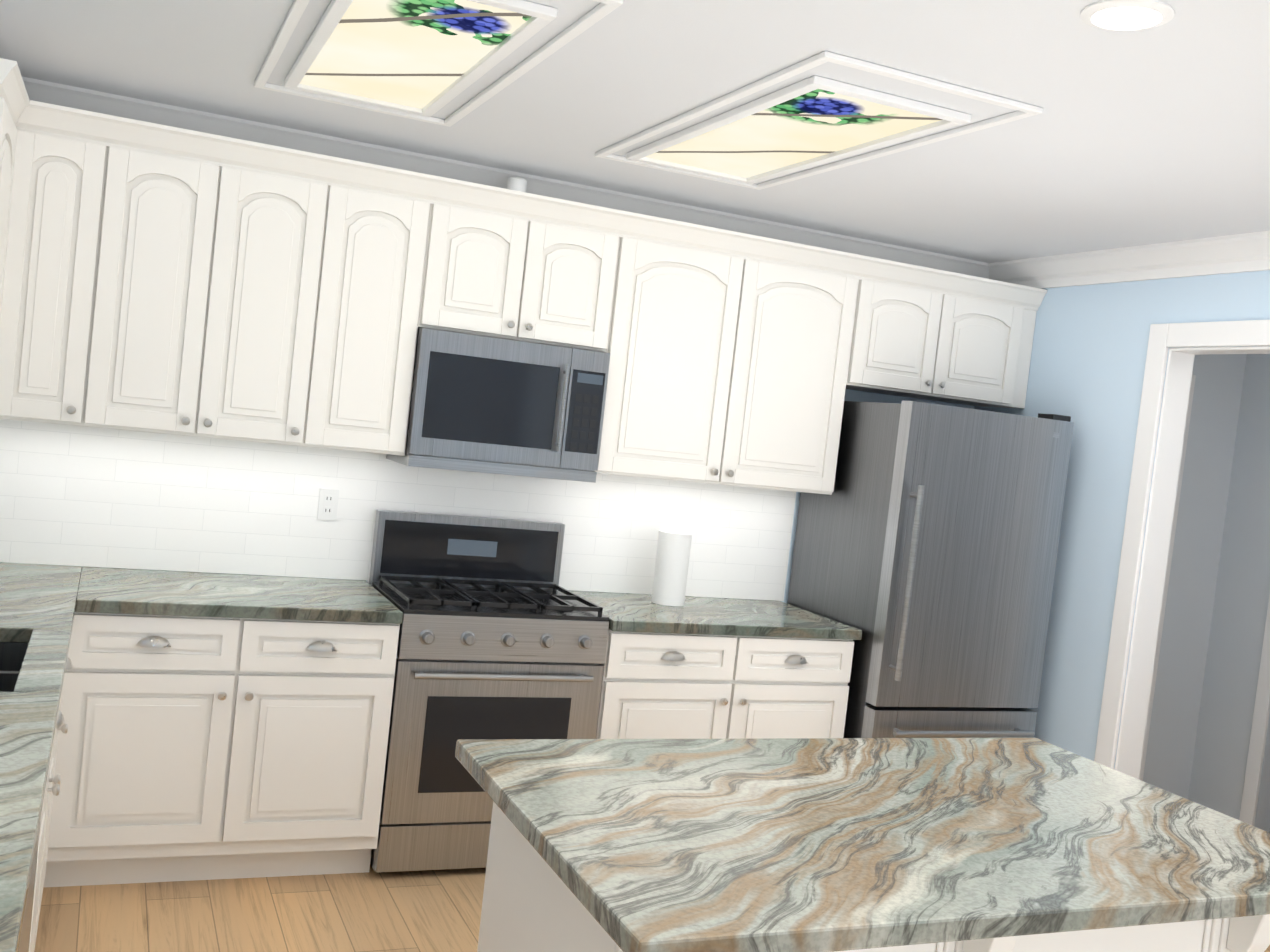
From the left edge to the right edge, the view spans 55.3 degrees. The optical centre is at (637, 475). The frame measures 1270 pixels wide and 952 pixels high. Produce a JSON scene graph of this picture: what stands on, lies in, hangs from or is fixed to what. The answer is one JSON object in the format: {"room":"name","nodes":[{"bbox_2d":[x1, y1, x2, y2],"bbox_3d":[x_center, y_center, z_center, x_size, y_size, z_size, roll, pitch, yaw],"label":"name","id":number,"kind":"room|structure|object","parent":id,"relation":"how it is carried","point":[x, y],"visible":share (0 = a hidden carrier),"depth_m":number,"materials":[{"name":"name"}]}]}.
{"room":"kitchen","nodes":[
{"label":"kitchen","id":0,"kind":"room"},
{"bbox_2d":[24,389,974,602],"bbox_3d":[-0.514,0.098,4.843,4.320,2.500,0.160,5,3,-24],"label":"wall","id":1,"kind":"structure","parent":0,"point":[856,395],"depth_m":5.35,"materials":[{"name":"paint"}]},
{"bbox_2d":[0,58,39,419],"bbox_3d":[-1.965,-0.649,3.413,0.398,0.968,0.506,5,3,-24],"label":"upper cabinet","id":2,"kind":"object","parent":1,"relation":"attached to","point":[19,115],"depth_m":3.69,"materials":[{"name":"paint"}]},
{"bbox_2d":[12,102,135,428],"bbox_3d":[-1.849,-0.657,3.893,0.336,0.968,0.400,5,3,-24],"label":"upper cabinet","id":3,"kind":"object","parent":1,"relation":"attached to","point":[80,201],"depth_m":3.77,"materials":[{"name":"paint"}]},
{"bbox_2d":[108,120,247,438],"bbox_3d":[-1.608,-0.636,4.019,0.460,0.968,0.361,5,3,-24],"label":"upper cabinet","id":4,"kind":"object","parent":1,"relation":"attached to","point":[156,278],"depth_m":3.89,"materials":[{"name":"paint"}]},
{"bbox_2d":[220,141,355,448],"bbox_3d":[-1.298,-0.608,4.155,0.468,0.968,0.361,5,3,-24],"label":"upper cabinet","id":5,"kind":"object","parent":1,"relation":"attached to","point":[294,221],"depth_m":4.02,"materials":[{"name":"paint"}]},
{"bbox_2d":[317,488,338,519],"bbox_3d":[-1.140,0.105,4.470,0.070,0.114,0.008,5,3,-24],"label":"electrical outlet","id":6,"kind":"object","parent":1,"relation":"attached to","point":[328,504],"visible":1,"depth_m":4.47,"materials":[{"name":"white plastic"}]},
{"bbox_2d":[328,161,439,455],"bbox_3d":[-1.010,-0.581,4.281,0.412,0.968,0.361,5,3,-24],"label":"upper cabinet","id":7,"kind":"object","parent":1,"relation":"attached to","point":[392,228],"depth_m":4.14,"materials":[{"name":"paint"}]},
{"bbox_2d":[22,77,985,277],"bbox_3d":[-0.331,-1.076,4.672,4.320,0.115,0.100,5,3,-24],"label":"crown molding","id":8,"kind":"structure","parent":1,"relation":"attached to","point":[37,90],"depth_m":4.50,"materials":[{"name":"white wood"}]},
{"bbox_2d":[424,177,627,357],"bbox_3d":[-0.473,-0.759,4.495,0.708,0.516,0.361,5,3,-24],"label":"upper cabinet","id":9,"kind":"object","parent":1,"relation":"attached to","point":[508,264],"depth_m":4.33,"materials":[{"name":"paint"}]},
{"bbox_2d":[386,328,610,482],"bbox_3d":[-0.511,-0.256,4.476,0.702,0.479,0.424,5,3,-24],"label":"over-the-range microwave","id":10,"kind":"object","parent":9,"relation":"attached to","point":[483,404],"visible":1,"depth_m":4.31,"materials":[{"name":"silver metal"}]},
{"bbox_2d":[507,177,526,192],"bbox_3d":[-0.447,-1.057,4.482,0.071,0.082,0.072,5,3,-24],"label":"detector","id":11,"kind":"object","parent":9,"relation":"on","point":[517,184],"visible":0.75,"depth_m":4.45,"materials":[{"name":"white plastic"}]},
{"bbox_2d":[595,212,867,494],"bbox_3d":[0.304,-0.461,4.856,1.050,0.968,0.361,5,3,-24],"label":"upper cabinet","id":12,"kind":"object","parent":1,"relation":"attached to","point":[733,361],"depth_m":4.68,"materials":[{"name":"paint"}]},
{"bbox_2d":[852,256,1046,408],"bbox_3d":[1.232,-0.602,5.241,0.928,0.516,0.361,5,3,-24],"label":"upper cabinet","id":13,"kind":"object","parent":1,"relation":"attached to","point":[926,333],"depth_m":5.07,"materials":[{"name":"paint"}]},
{"bbox_2d":[0,0,1269,262],"bbox_3d":[1.704,-0.812,1.392,5.780,0.100,8.070,5,3,-24],"label":"ceiling","id":14,"kind":"structure","parent":0,"point":[1158,134],"depth_m":3.29,"materials":[{"name":"white paint"}]},
{"bbox_2d":[254,0,622,126],"bbox_3d":[-0.589,-1.081,3.089,0.604,0.020,1.445,5,3,-24],"label":"ceiling light panel","id":15,"kind":"object","parent":14,"relation":"attached to","point":[423,60],"visible":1,"depth_m":3.07,"materials":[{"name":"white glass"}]},
{"bbox_2d":[595,51,1042,189],"bbox_3d":[0.430,-0.988,3.535,0.635,0.020,1.445,5,3,-24],"label":"ceiling light panel","id":16,"kind":"object","parent":14,"relation":"attached to","point":[813,121],"visible":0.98,"depth_m":3.40,"materials":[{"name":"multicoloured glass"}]},
{"bbox_2d":[1080,0,1174,30],"bbox_3d":[0.939,-0.883,2.329,0.170,0.010,0.170,5,3,-24],"label":"recessed light","id":17,"kind":"object","parent":14,"relation":"in","point":[1124,15],"visible":1,"depth_m":2.32,"materials":[{"name":"white"}]},
{"bbox_2d":[34,864,1269,951],"bbox_3d":[1.417,1.770,1.507,5.780,0.100,8.070,5,3,-24],"label":"floor","id":18,"kind":"structure","parent":0,"point":[371,910],"depth_m":3.70,"materials":[{"name":"brown wood"}]},
{"bbox_2d":[18,781,46,951],"bbox_3d":[-1.351,0.944,2.036,0.570,0.858,0.593,5,3,-24],"label":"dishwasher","id":19,"kind":"object","parent":18,"relation":"on","point":[24,941],"visible":0.04,"depth_m":2.20,"materials":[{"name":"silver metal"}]},
{"bbox_2d":[30,847,39,938],"bbox_3d":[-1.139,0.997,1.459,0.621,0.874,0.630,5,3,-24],"label":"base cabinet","id":20,"kind":"object","parent":18,"relation":"on","point":[38,847],"depth_m":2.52,"materials":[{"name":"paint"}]},
{"bbox_2d":[29,739,63,951],"bbox_3d":[-1.668,1.007,2.793,0.518,0.620,0.854,5,3,-24],"label":"base cabinet","id":21,"kind":"object","parent":18,"relation":"on","point":[48,828],"depth_m":3.05,"materials":[{"name":"paint"}]},
{"bbox_2d":[56,651,71,738],"bbox_3d":[-1.879,0.838,3.182,0.620,0.874,0.313,5,3,-24],"label":"base cabinet","id":22,"kind":"object","parent":18,"relation":"on","point":[63,702],"depth_m":3.61,"materials":[{"name":"paint"}]},
{"bbox_2d":[72,615,399,885],"bbox_3d":[-1.410,0.850,4.094,1.012,0.874,0.631,5,3,-24],"label":"base cabinet","id":23,"kind":"object","parent":18,"relation":"on","point":[220,707],"depth_m":3.82,"materials":[{"name":"paint"}]},
{"bbox_2d":[0,563,83,951],"bbox_3d":[-1.573,0.438,2.581,0.633,0.039,3.204,5,3,-24],"label":"countertop","id":24,"kind":"structure","parent":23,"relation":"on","point":[38,600],"depth_m":2.44,"materials":[{"name":"grey stone"}]},
{"bbox_2d":[0,635,27,690],"bbox_3d":[-1.644,0.547,2.762,0.444,0.233,0.684,5,3,-24],"label":"sink","id":25,"kind":"object","parent":24,"relation":"in","point":[11,646],"depth_m":3.12,"materials":[{"name":"black metal"}]},
{"bbox_2d":[76,567,402,623],"bbox_3d":[-1.341,0.398,4.075,0.976,0.039,0.643,5,3,-24],"label":"countertop","id":26,"kind":"structure","parent":23,"relation":"on","point":[112,590],"depth_m":3.94,"materials":[{"name":"grey stone"}]},
{"bbox_2d":[369,510,608,872],"bbox_3d":[-0.581,0.771,4.417,0.734,1.185,0.641,5,3,-24],"label":"range","id":27,"kind":"object","parent":18,"relation":"on","point":[501,636],"visible":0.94,"depth_m":4.17,"materials":[{"name":"silver metal"}]},
{"bbox_2d":[596,627,855,738],"bbox_3d":[0.204,0.998,4.800,1.032,0.874,0.631,5,3,-24],"label":"base cabinet","id":28,"kind":"object","parent":18,"relation":"on","point":[654,686],"depth_m":4.49,"materials":[{"name":"paint"}]},
{"bbox_2d":[559,591,861,639],"bbox_3d":[0.265,0.545,4.778,1.046,0.039,0.643,5,3,-24],"label":"countertop","id":29,"kind":"structure","parent":28,"relation":"on","point":[632,612],"depth_m":4.63,"materials":[{"name":"grey stone"}]},
{"bbox_2d":[651,530,691,605],"bbox_3d":[0.135,0.365,4.819,0.132,0.285,0.132,5,3,-24],"label":"paper towel roll","id":30,"kind":"object","parent":29,"relation":"on","point":[671,568],"visible":1,"depth_m":4.76,"materials":[{"name":"white paper"}]},
{"bbox_2d":[477,806,1269,951],"bbox_3d":[0.454,1.129,2.484,1.445,0.874,0.835,5,3,-24],"label":"kitchen island","id":31,"kind":"object","parent":18,"relation":"on","point":[524,909],"depth_m":2.36,"materials":[{"name":"paint"}]},
{"bbox_2d":[455,738,1269,951],"bbox_3d":[0.521,0.678,2.414,1.560,0.039,0.980,5,3,-24],"label":"island countertop","id":32,"kind":"structure","parent":31,"relation":"on","point":[780,844],"depth_m":2.20,"materials":[{"name":"multicoloured stone"}]},
{"bbox_2d":[787,401,1073,737],"bbox_3d":[1.164,0.611,5.055,0.788,1.832,0.797,5,3,-24],"label":"refrigerator","id":33,"kind":"object","parent":18,"relation":"on","point":[926,544],"visible":0.58,"depth_m":4.75,"materials":[{"name":"silver metal"}]},
{"bbox_2d":[974,270,1269,768],"bbox_3d":[3.067,0.617,2.108,0.120,2.500,8.070,5,3,-24],"label":"wall","id":34,"kind":"structure","parent":0,"point":[1088,358],"depth_m":4.88,"materials":[{"name":"blue paint"}]},
{"bbox_2d":[986,230,1269,288],"bbox_3d":[2.367,-0.733,3.716,0.100,0.115,3.767,5,3,-24],"label":"crown molding","id":35,"kind":"structure","parent":34,"relation":"attached to","point":[1224,255],"depth_m":4.68,"materials":[{"name":"white wood"}]},
{"bbox_2d":[1094,319,1269,825],"bbox_3d":[2.228,0.584,4.033,0.156,2.210,1.560,5,3,-24],"label":"door frame","id":36,"kind":"structure","parent":34,"relation":"attached to","point":[1191,340],"depth_m":4.53,"materials":[{"name":"white wood"}]},
{"bbox_2d":[1143,354,1246,798],"bbox_3d":[2.283,0.376,5.577,1.180,2.500,0.120,5,3,-24],"label":"wall","id":37,"kind":"structure","parent":0,"point":[1214,416],"depth_m":5.65,"materials":[{"name":"grey paint"}]},
{"bbox_2d":[1188,354,1269,832],"bbox_3d":[3.423,0.561,4.260,0.120,2.500,3.220,5,3,-24],"label":"wall","id":38,"kind":"structure","parent":0,"point":[1232,668],"depth_m":5.59,"materials":[{"name":"grey paint"}]}
]}

